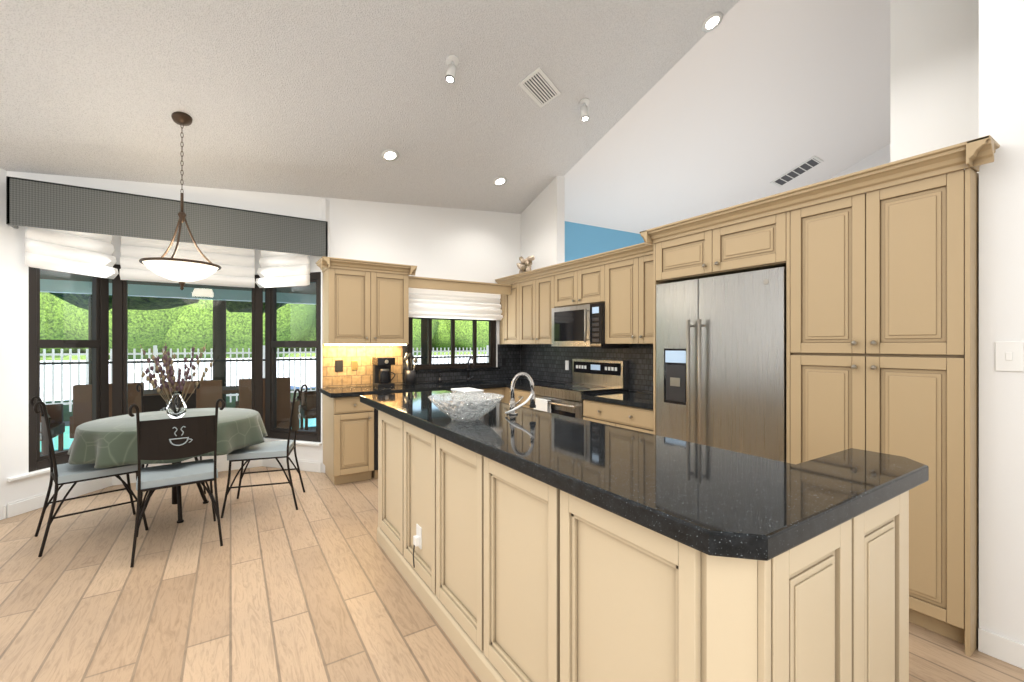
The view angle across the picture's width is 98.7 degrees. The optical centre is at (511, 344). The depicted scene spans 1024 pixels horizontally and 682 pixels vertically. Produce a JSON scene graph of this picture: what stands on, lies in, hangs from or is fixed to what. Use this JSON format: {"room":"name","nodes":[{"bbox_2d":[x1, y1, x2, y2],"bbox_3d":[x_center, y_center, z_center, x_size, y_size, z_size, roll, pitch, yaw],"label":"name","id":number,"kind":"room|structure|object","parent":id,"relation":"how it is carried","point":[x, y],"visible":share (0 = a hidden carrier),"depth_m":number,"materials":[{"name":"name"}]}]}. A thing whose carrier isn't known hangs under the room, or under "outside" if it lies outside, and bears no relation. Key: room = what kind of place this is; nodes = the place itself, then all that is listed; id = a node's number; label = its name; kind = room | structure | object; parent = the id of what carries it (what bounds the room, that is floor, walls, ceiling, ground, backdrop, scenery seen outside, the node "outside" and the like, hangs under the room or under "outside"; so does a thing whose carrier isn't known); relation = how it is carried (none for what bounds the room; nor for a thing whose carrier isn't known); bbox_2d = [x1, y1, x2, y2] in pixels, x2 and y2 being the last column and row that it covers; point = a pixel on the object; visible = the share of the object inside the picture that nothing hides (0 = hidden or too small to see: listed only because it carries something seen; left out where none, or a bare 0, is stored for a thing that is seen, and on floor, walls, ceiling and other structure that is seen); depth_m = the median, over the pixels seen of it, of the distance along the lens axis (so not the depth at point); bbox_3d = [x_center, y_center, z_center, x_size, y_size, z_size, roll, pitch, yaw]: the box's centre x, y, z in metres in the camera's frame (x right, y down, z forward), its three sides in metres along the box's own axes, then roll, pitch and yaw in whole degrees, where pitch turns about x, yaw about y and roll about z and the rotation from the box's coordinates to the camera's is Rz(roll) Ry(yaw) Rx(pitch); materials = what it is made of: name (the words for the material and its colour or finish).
{"room":"kitchen","nodes":[
{"label":"kitchen","id":0,"kind":"room"},
{"bbox_2d":[0,168,643,519],"bbox_3d":[-0.700,-1.620,5.827,10.340,5.900,0.769,0,0,-33],"label":"wall","id":1,"kind":"structure","parent":0,"point":[456,244],"depth_m":4.65,"materials":[{"name":"white paint"}]},
{"bbox_2d":[29,267,108,471],"bbox_3d":[-3.885,0.128,3.848,0.076,1.795,0.649,0,0,7],"label":"window bay","id":2,"kind":"object","parent":1,"relation":"attached to","point":[98,343],"visible":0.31,"depth_m":3.82,"materials":[{"name":"brown metal"}]},
{"bbox_2d":[25,227,118,278],"bbox_3d":[-3.722,-0.859,3.748,0.113,0.502,0.639,0,0,7],"label":"window blind","id":3,"kind":"object","parent":1,"relation":"attached to","point":[83,253],"visible":0.58,"depth_m":3.70,"materials":[{"name":"white fabric"}]},
{"bbox_2d":[7,458,320,517],"bbox_3d":[-3.097,1.272,4.240,2.246,0.115,0.617,0,0,-33],"label":"bay","id":4,"kind":"object","parent":1,"relation":"attached to","point":[23,505],"visible":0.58,"depth_m":4.06,"materials":[{"name":"white"}]},
{"bbox_2d":[7,438,321,481],"bbox_3d":[-3.127,1.038,4.285,2.432,0.025,0.750,0,0,-33],"label":"trim","id":5,"kind":"structure","parent":1,"relation":"attached to","point":[36,472],"depth_m":3.62,"materials":[{"name":"white wood"}]},
{"bbox_2d":[6,176,327,256],"bbox_3d":[-2.863,-1.080,3.943,2.245,0.360,0.149,0,0,-33],"label":"valance","id":6,"kind":"object","parent":1,"relation":"attached to","point":[42,204],"depth_m":3.73,"materials":[{"name":"fabric"}]},
{"bbox_2d":[119,236,254,287],"bbox_3d":[-3.201,-0.859,4.402,1.080,0.502,0.113,0,0,-33],"label":"window blind","id":7,"kind":"object","parent":1,"relation":"attached to","point":[237,265],"visible":0.62,"depth_m":4.41,"materials":[{"name":"white fabric"}]},
{"bbox_2d":[112,264,262,420],"bbox_3d":[-3.296,0.128,4.551,1.250,1.795,0.070,0,0,-33],"label":"window bay","id":8,"kind":"object","parent":1,"relation":"attached to","point":[120,330],"visible":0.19,"depth_m":4.28,"materials":[{"name":"brown metal"}]},
{"bbox_2d":[255,250,309,287],"bbox_3d":[-2.399,-0.859,4.604,0.619,0.502,0.113,0,0,18],"label":"window blind","id":9,"kind":"object","parent":1,"relation":"attached to","point":[279,269],"visible":0.67,"depth_m":4.58,"materials":[{"name":"white fabric"}]},
{"bbox_2d":[265,272,320,441],"bbox_3d":[-2.345,0.128,4.769,0.789,1.795,0.076,0,0,18],"label":"window bay","id":10,"kind":"object","parent":1,"relation":"attached to","point":[272,343],"visible":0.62,"depth_m":4.83,"materials":[{"name":"brown metal"}]},
{"bbox_2d":[316,256,416,344],"bbox_3d":[-1.524,-0.424,4.638,0.950,0.852,0.396,0,0,-33],"label":"upper cabinet","id":11,"kind":"object","parent":1,"relation":"attached to","point":[365,302],"visible":1,"depth_m":4.51,"materials":[{"name":"beige wood"}]},
{"bbox_2d":[323,344,522,387],"bbox_3d":[-0.936,0.218,5.251,2.460,0.452,0.065,0,0,-33],"label":"tile backsplash","id":12,"kind":"structure","parent":1,"relation":"attached to","point":[513,353],"depth_m":5.00,"materials":[{"name":"tile"}]},
{"bbox_2d":[335,360,342,371],"bbox_3d":[-1.835,0.220,4.670,0.080,0.120,0.007,0,0,-33],"label":"outlet","id":13,"kind":"object","parent":12,"relation":"attached to","point":[338,365],"depth_m":4.66,"materials":[{"name":"black"}]},
{"bbox_2d":[352,361,357,369],"bbox_3d":[-1.700,0.220,4.756,0.060,0.100,0.007,0,0,-33],"label":"outlet","id":14,"kind":"object","parent":12,"relation":"attached to","point":[354,363],"depth_m":4.75,"materials":[{"name":"beige plastic"}]},
{"bbox_2d":[502,358,505,365],"bbox_3d":[-0.108,0.220,5.774,0.060,0.100,0.007,0,0,-33],"label":"outlet","id":15,"kind":"object","parent":12,"relation":"attached to","point":[503,359],"depth_m":5.77,"materials":[{"name":"black plastic"}]},
{"bbox_2d":[407,317,495,369],"bbox_3d":[-0.735,-0.155,5.465,1.210,0.930,0.070,0,0,-33],"label":"window","id":16,"kind":"structure","parent":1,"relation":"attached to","point":[492,346],"depth_m":5.45,"materials":[{"name":"brown metal"}]},
{"bbox_2d":[409,288,502,319],"bbox_3d":[-0.672,-0.489,5.353,1.255,0.342,0.113,0,0,-33],"label":"blinds","id":17,"kind":"object","parent":1,"relation":"attached to","point":[430,303],"visible":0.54,"depth_m":5.32,"materials":[{"name":"white fabric"}]},
{"bbox_2d":[0,0,739,213],"bbox_3d":[-0.230,-2.824,1.242,6.190,3.264,7.780,0,0,-33],"label":"ceiling","id":18,"kind":"structure","parent":0,"point":[327,98],"depth_m":3.42,"materials":[{"name":"white paint"}]},
{"bbox_2d":[139,111,220,289],"bbox_3d":[-2.489,-1.071,3.319,0.498,1.323,0.498,0,0,-33],"label":"pendant lamp","id":19,"kind":"object","parent":18,"relation":"hanging from","point":[182,272],"visible":1,"depth_m":3.25,"materials":[{"name":"white glass"}]},
{"bbox_2d":[381,149,398,161],"bbox_3d":[-1.176,-1.830,4.244,0.175,0.062,0.165,0,0,-42],"label":"recessed light","id":20,"kind":"object","parent":18,"relation":"in","point":[389,155],"depth_m":4.24,"materials":[{"name":"white"}]},
{"bbox_2d":[445,54,458,82],"bbox_3d":[-0.464,-2.135,3.413,0.102,0.187,0.101,0,0,-6],"label":"spotlight","id":21,"kind":"object","parent":18,"relation":"attached to","point":[452,60],"depth_m":3.39,"materials":[{"name":"white plastic"}]},
{"bbox_2d":[493,176,506,185],"bbox_3d":[-0.138,-1.897,5.098,0.175,0.062,0.165,0,0,-42],"label":"recessed light","id":22,"kind":"object","parent":18,"relation":"in","point":[499,181],"depth_m":5.09,"materials":[{"name":"white"}]},
{"bbox_2d":[518,67,560,107],"bbox_3d":[0.250,-2.275,3.904,0.212,0.105,0.404,0,0,33],"label":"ceiling vent","id":23,"kind":"object","parent":18,"relation":"in","point":[538,87],"visible":1,"depth_m":3.88,"materials":[{"name":"white metal"}]},
{"bbox_2d":[579,98,589,120],"bbox_3d":[0.690,-2.247,4.206,0.099,0.186,0.100,0,0,33],"label":"spotlight","id":24,"kind":"object","parent":18,"relation":"attached to","point":[583,103],"depth_m":4.18,"materials":[{"name":"white plastic"}]},
{"bbox_2d":[701,12,722,31],"bbox_3d":[1.674,-2.698,3.679,0.175,0.062,0.165,0,0,-42],"label":"recessed light","id":25,"kind":"object","parent":18,"relation":"in","point":[713,21],"depth_m":3.67,"materials":[{"name":"white"}]},
{"bbox_2d":[409,276,511,294],"bbox_3d":[-0.570,-0.688,5.136,1.328,0.125,0.032,0,0,-33],"label":"window valance","id":26,"kind":"object","parent":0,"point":[450,285],"visible":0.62,"depth_m":5.09,"materials":[{"name":"beige wood"}]},
{"bbox_2d":[0,466,1023,681],"bbox_3d":[1.319,1.360,2.671,10.340,0.060,8.520,0,0,-33],"label":"floor","id":27,"kind":"structure","parent":0,"point":[277,586],"depth_m":2.30,"materials":[{"name":"brown wood"}]},
{"bbox_2d":[30,396,148,556],"bbox_3d":[-2.970,0.843,3.102,0.483,0.978,0.561,0,0,41],"label":"chair","id":28,"kind":"object","parent":27,"relation":"on","point":[61,475],"visible":0.96,"depth_m":2.97,"materials":[{"name":"black metal"}]},
{"bbox_2d":[136,381,205,493],"bbox_3d":[-3.087,0.843,3.986,0.483,0.978,0.561,0,0,-41],"label":"chair","id":29,"kind":"object","parent":27,"relation":"on","point":[151,403],"visible":0.38,"depth_m":4.09,"materials":[{"name":"black metal"}]},
{"bbox_2d":[143,462,208,522],"bbox_3d":[-2.652,0.955,3.479,1.100,0.750,1.100,0,0,-33],"label":"dining table","id":30,"kind":"object","parent":27,"relation":"on","point":[176,496],"visible":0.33,"depth_m":3.43,"materials":[{"name":"black metal"}]},
{"bbox_2d":[67,408,267,467],"bbox_3d":[-2.654,0.685,3.473,1.278,0.221,1.252,0,0,-33],"label":"tablecloth","id":31,"kind":"object","parent":30,"relation":"on","point":[106,442],"visible":0.65,"depth_m":3.14,"materials":[{"name":"green fabric"}]},
{"bbox_2d":[140,343,213,417],"bbox_3d":[-2.637,0.278,3.467,0.481,0.591,0.332,0,0,-33],"label":"vase","id":32,"kind":"object","parent":31,"relation":"on","point":[176,407],"visible":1,"depth_m":3.44,"materials":[{"name":"clear glass"}]},
{"bbox_2d":[128,399,224,567],"bbox_3d":[-2.254,0.843,2.972,0.483,0.978,0.561,0,0,-38],"label":"chair","id":33,"kind":"object","parent":27,"relation":"on","point":[172,438],"visible":1,"depth_m":2.82,"materials":[{"name":"black metal"}]},
{"bbox_2d":[221,384,307,517],"bbox_3d":[-2.045,0.843,3.683,0.561,0.978,0.483,0,0,-19],"label":"chair","id":34,"kind":"object","parent":27,"relation":"on","point":[276,450],"visible":1,"depth_m":3.56,"materials":[{"name":"black metal"}]},
{"bbox_2d":[372,408,377,478],"bbox_3d":[-1.238,0.908,4.692,0.600,0.843,0.621,0,0,-33],"label":"dishwasher","id":35,"kind":"object","parent":27,"relation":"on","point":[375,473],"visible":0.08,"depth_m":4.32,"materials":[{"name":"black"}]},
{"bbox_2d":[377,410,396,567],"bbox_3d":[-0.337,0.875,3.007,0.997,0.908,0.571,0,0,-33],"label":"base cabinet","id":36,"kind":"object","parent":27,"relation":"on","point":[387,424],"depth_m":2.84,"materials":[{"name":"beige wood"}]},
{"bbox_2d":[397,418,428,610],"bbox_3d":[-0.082,0.875,2.608,0.997,0.908,0.576,0,0,-33],"label":"base cabinet","id":37,"kind":"object","parent":27,"relation":"on","point":[412,441],"depth_m":2.44,"materials":[{"name":"beige wood"}]},
{"bbox_2d":[413,524,421,567],"bbox_3d":[-0.515,1.085,2.365,0.038,0.220,0.070,0,0,-33],"label":"outlet","id":38,"kind":"object","parent":37,"relation":"attached to","point":[417,539],"visible":1,"depth_m":2.35,"materials":[{"name":"white plastic"}]},
{"bbox_2d":[323,387,503,484],"bbox_3d":[-1.011,0.908,4.838,1.890,0.844,0.626,0,0,-33],"label":"base cabinet","id":39,"kind":"object","parent":27,"relation":"on","point":[348,439],"visible":0.31,"depth_m":4.21,"materials":[{"name":"beige wood"}]},
{"bbox_2d":[429,432,472,669],"bbox_3d":[0.175,0.875,2.207,0.997,0.908,0.576,0,0,-33],"label":"base cabinet","id":40,"kind":"object","parent":27,"relation":"on","point":[450,464],"depth_m":2.02,"materials":[{"name":"beige wood"}]},
{"bbox_2d":[473,452,540,681],"bbox_3d":[0.431,0.875,1.806,0.997,0.908,0.576,0,0,-33],"label":"base cabinet","id":41,"kind":"object","parent":27,"relation":"on","point":[513,575],"depth_m":1.62,"materials":[{"name":"beige wood"}]},
{"bbox_2d":[504,387,535,408],"bbox_3d":[0.325,0.908,5.035,0.614,0.844,0.583,0,0,-33],"label":"base cabinet","id":42,"kind":"object","parent":27,"relation":"on","point":[519,393],"depth_m":4.86,"materials":[{"name":"beige wood"}]},
{"bbox_2d":[534,359,628,418],"bbox_3d":[0.659,0.743,4.446,0.669,1.175,0.748,0,0,-33],"label":"range","id":43,"kind":"object","parent":27,"relation":"on","point":[590,376],"visible":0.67,"depth_m":4.35,"materials":[{"name":"grey metal"}]},
{"bbox_2d":[534,398,550,412],"bbox_3d":[0.301,0.721,4.405,0.049,0.358,0.230,0,0,-33],"label":"towel","id":44,"kind":"object","parent":43,"relation":"hanging from","point":[542,404],"visible":0.44,"depth_m":4.36,"materials":[{"name":"white fabric"}]},
{"bbox_2d":[583,399,652,433],"bbox_3d":[1.114,0.908,3.802,0.614,0.844,0.805,0,0,-33],"label":"base cabinet","id":45,"kind":"object","parent":27,"relation":"on","point":[630,417],"depth_m":3.60,"materials":[{"name":"beige wood"}]},
{"bbox_2d":[319,378,652,409],"bbox_3d":[-0.207,0.465,4.100,2.519,0.040,2.736,0,0,-33],"label":"countertop","id":46,"kind":"structure","parent":45,"relation":"on","point":[638,399],"depth_m":4.41,"materials":[{"name":"black stone"}]},
{"bbox_2d":[372,357,394,386],"bbox_3d":[-1.384,0.289,4.781,0.210,0.310,0.223,0,0,-33],"label":"coffee maker","id":47,"kind":"object","parent":46,"relation":"on","point":[382,372],"visible":1,"depth_m":4.72,"materials":[{"name":"black plastic"}]},
{"bbox_2d":[402,353,417,384],"bbox_3d":[-1.140,0.264,4.944,0.166,0.360,0.145,0,0,-33],"label":"utensil crock","id":48,"kind":"object","parent":46,"relation":"on","point":[410,376],"visible":1,"depth_m":4.90,"materials":[{"name":"grey metal"}]},
{"bbox_2d":[467,357,474,380],"bbox_3d":[-0.477,0.294,5.340,0.095,0.300,0.172,0,0,-33],"label":"faucet","id":49,"kind":"object","parent":46,"relation":"in","point":[468,378],"visible":1,"depth_m":5.36,"materials":[{"name":"grey metal"}]},
{"bbox_2d":[656,267,785,461],"bbox_3d":[1.549,0.438,3.029,0.706,1.785,0.891,0,0,-33],"label":"refrigerator","id":50,"kind":"object","parent":27,"relation":"on","point":[721,362],"visible":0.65,"depth_m":2.79,"materials":[{"name":"grey metal"}]},
{"bbox_2d":[541,482,908,681],"bbox_3d":[0.700,0.875,1.386,0.997,0.908,0.621,0,0,-33],"label":"base cabinet","id":51,"kind":"object","parent":27,"relation":"on","point":[623,600],"depth_m":1.10,"materials":[{"name":"beige wood"}]},
{"bbox_2d":[360,390,928,560],"bbox_3d":[0.113,0.395,2.316,1.085,0.050,2.880,0,0,-33],"label":"countertop","id":52,"kind":"structure","parent":51,"relation":"on","point":[710,500],"depth_m":1.26,"materials":[{"name":"black stone"}]},
{"bbox_2d":[428,392,503,421],"bbox_3d":[-0.226,0.312,2.182,0.376,0.115,0.376,0,0,-33],"label":"crystal bowl","id":53,"kind":"object","parent":52,"relation":"on","point":[468,412],"visible":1,"depth_m":2.11,"materials":[{"name":"clear glass"}]},
{"bbox_2d":[451,387,483,408],"bbox_3d":[-0.262,0.313,2.563,0.124,0.112,0.184,0,0,-33],"label":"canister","id":54,"kind":"object","parent":52,"relation":"on","point":[465,390],"visible":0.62,"depth_m":2.54,"materials":[{"name":"ceramic"}]},
{"bbox_2d":[505,372,535,414],"bbox_3d":[0.037,0.256,2.328,0.156,0.226,0.134,0,0,-33],"label":"island faucet","id":55,"kind":"object","parent":52,"relation":"on","point":[513,403],"visible":1,"depth_m":2.33,"materials":[{"name":"silver metal"}]},
{"bbox_2d":[640,135,999,656],"bbox_3d":[1.743,0.240,2.731,0.709,2.180,1.810,0,0,-33],"label":"surround","id":56,"kind":"object","parent":27,"relation":"on","point":[880,263],"visible":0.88,"depth_m":2.10,"materials":[{"name":"beige wood"}]},
{"bbox_2d":[563,0,889,233],"bbox_3d":[4.044,-3.133,3.975,4.343,2.794,7.780,0,0,-33],"label":"wall","id":57,"kind":"structure","parent":0,"point":[744,101],"depth_m":4.96,"materials":[{"name":"white paint"}]},
{"bbox_2d":[770,156,823,186],"bbox_3d":[4.043,-2.456,6.260,0.300,0.203,0.572,0,0,-36],"label":"vent","id":58,"kind":"object","parent":57,"relation":"attached to","point":[800,169],"visible":1,"depth_m":6.23,"materials":[{"name":"white metal"}]},
{"bbox_2d":[521,0,1023,668],"bbox_3d":[1.995,-1.620,2.593,0.684,5.900,7.660,0,0,-33],"label":"wall","id":59,"kind":"structure","parent":0,"point":[957,70],"depth_m":1.89,"materials":[{"name":"white paint"}]},
{"bbox_2d":[499,294,502,343],"bbox_3d":[0.027,-0.385,5.756,0.339,0.750,0.183,0,0,-33],"label":"upper cabinet","id":60,"kind":"object","parent":59,"relation":"attached to","point":[501,300],"depth_m":5.70,"materials":[{"name":"beige wood"}]},
{"bbox_2d":[503,282,514,343],"bbox_3d":[0.153,-0.385,5.559,0.339,0.750,0.398,0,0,-33],"label":"upper cabinet","id":61,"kind":"object","parent":59,"relation":"attached to","point":[508,300],"depth_m":5.54,"materials":[{"name":"beige wood"}]},
{"bbox_2d":[515,274,551,343],"bbox_3d":[0.399,-0.385,5.174,0.339,0.750,0.741,0,0,-33],"label":"upper cabinet","id":62,"kind":"object","parent":59,"relation":"attached to","point":[533,312],"depth_m":5.10,"materials":[{"name":"beige wood"}]},
{"bbox_2d":[517,256,534,272],"bbox_3d":[0.181,-0.934,5.442,0.210,0.345,0.226,0,0,-33],"label":"flower basket","id":63,"kind":"object","parent":62,"relation":"on","point":[524,265],"visible":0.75,"depth_m":5.41,"materials":[{"name":"beige"}]},
{"bbox_2d":[551,262,602,309],"bbox_3d":[0.805,-0.583,4.539,0.339,0.355,0.766,0,0,-33],"label":"upper cabinet","id":64,"kind":"object","parent":59,"relation":"attached to","point":[583,286],"depth_m":4.44,"materials":[{"name":"beige wood"}]},
{"bbox_2d":[552,303,628,347],"bbox_3d":[0.764,-0.182,4.513,0.422,0.425,0.756,0,0,-33],"label":"over-the-range microwave","id":65,"kind":"object","parent":64,"relation":"attached to","point":[580,326],"visible":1,"depth_m":4.35,"materials":[{"name":"grey metal"}]},
{"bbox_2d":[523,344,652,392],"bbox_3d":[0.851,0.218,4.781,0.012,0.452,2.741,0,0,-33],"label":"tile backsplash","id":66,"kind":"structure","parent":59,"relation":"attached to","point":[544,362],"depth_m":4.94,"materials":[{"name":"tile"}]},
{"bbox_2d":[565,360,568,369],"bbox_3d":[0.638,0.235,5.097,0.007,0.110,0.060,0,0,-33],"label":"outlet","id":67,"kind":"object","parent":66,"relation":"attached to","point":[566,365],"visible":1,"depth_m":5.10,"materials":[{"name":"white plastic"}]},
{"bbox_2d":[603,250,652,343],"bbox_3d":[1.229,-0.385,3.877,0.339,0.750,0.807,0,0,-33],"label":"upper cabinet","id":68,"kind":"object","parent":59,"relation":"attached to","point":[618,283],"depth_m":3.87,"materials":[{"name":"beige wood"}]},
{"bbox_2d":[995,341,1023,371],"bbox_3d":[2.080,0.048,1.840,0.011,0.125,0.080,0,0,-33],"label":"switch plate","id":69,"kind":"object","parent":59,"relation":"attached to","point":[1009,355],"visible":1,"depth_m":1.84,"materials":[{"name":"white plastic"}]},
{"bbox_2d":[828,144,889,179],"bbox_3d":[5.823,-1.620,5.113,0.120,5.900,7.540,0,0,-33],"label":"wall","id":70,"kind":"structure","parent":0,"point":[880,157],"depth_m":6.19,"materials":[{"name":"white paint"}]},
{"label":"outside","id":71,"kind":"structure","parent":0,"visible":0},
{"bbox_2d":[40,421,315,454],"bbox_3d":[-3.176,1.380,7.750,21.000,0.060,5.120,0,0,-33],"label":"patio","id":72,"kind":"structure","parent":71,"point":[68,424],"depth_m":7.11,"materials":[{"name":"teal"}]},
{"bbox_2d":[40,418,315,451],"bbox_3d":[-6.271,1.346,5.723,13.600,0.008,3.800,0,0,-33],"label":"pool","id":73,"kind":"object","parent":72,"relation":"on","point":[66,438],"depth_m":6.32,"materials":[{"name":"teal liquid"}]},
{"bbox_2d":[40,377,315,451],"bbox_3d":[-3.566,0.875,5.714,7.142,0.950,1.430,0,0,-33],"label":"patio furniture","id":74,"kind":"object","parent":72,"relation":"on","point":[82,390],"depth_m":5.12,"materials":[{"name":"brown wicker"}]},
{"bbox_2d":[40,269,488,364],"bbox_3d":[-3.522,0.080,7.363,16.000,2.540,4.800,0,0,-33],"label":"roof","id":75,"kind":"structure","parent":72,"relation":"on","point":[309,293],"depth_m":8.20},
{"bbox_2d":[46,388,314,421],"bbox_3d":[-5.265,1.395,11.945,64.000,0.070,4.200,0,0,-33],"label":"lawn","id":76,"kind":"structure","parent":71,"point":[67,414],"depth_m":10.23,"materials":[{"name":"green plant"}]},
{"bbox_2d":[49,292,426,401],"bbox_3d":[-6.795,-2.227,9.184,19.950,7.214,6.283,0,0,-33],"label":"trees","id":77,"kind":"object","parent":76,"relation":"on","point":[220,306],"depth_m":9.31,"materials":[{"name":"green plant"}]},
{"bbox_2d":[40,345,488,411],"bbox_3d":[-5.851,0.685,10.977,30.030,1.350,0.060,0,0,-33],"label":"fence","id":78,"kind":"object","parent":76,"relation":"on","point":[70,353],"depth_m":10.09,"materials":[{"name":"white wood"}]},
{"bbox_2d":[40,352,485,360],"bbox_3d":[-36.734,1.305,66.720,190.000,0.550,28.000,0,0,-33],"label":"ground","id":79,"kind":"structure","parent":71,"point":[187,356],"depth_m":50.81,"materials":[{"name":"white"}]},
{"bbox_2d":[40,292,488,356],"bbox_3d":[-32.361,-4.549,58.925,181.489,13.371,19.041,0,0,-33],"label":"trees","id":80,"kind":"object","parent":79,"relation":"on","point":[78,320],"depth_m":48.78,"materials":[{"name":"green plant"}]}
]}

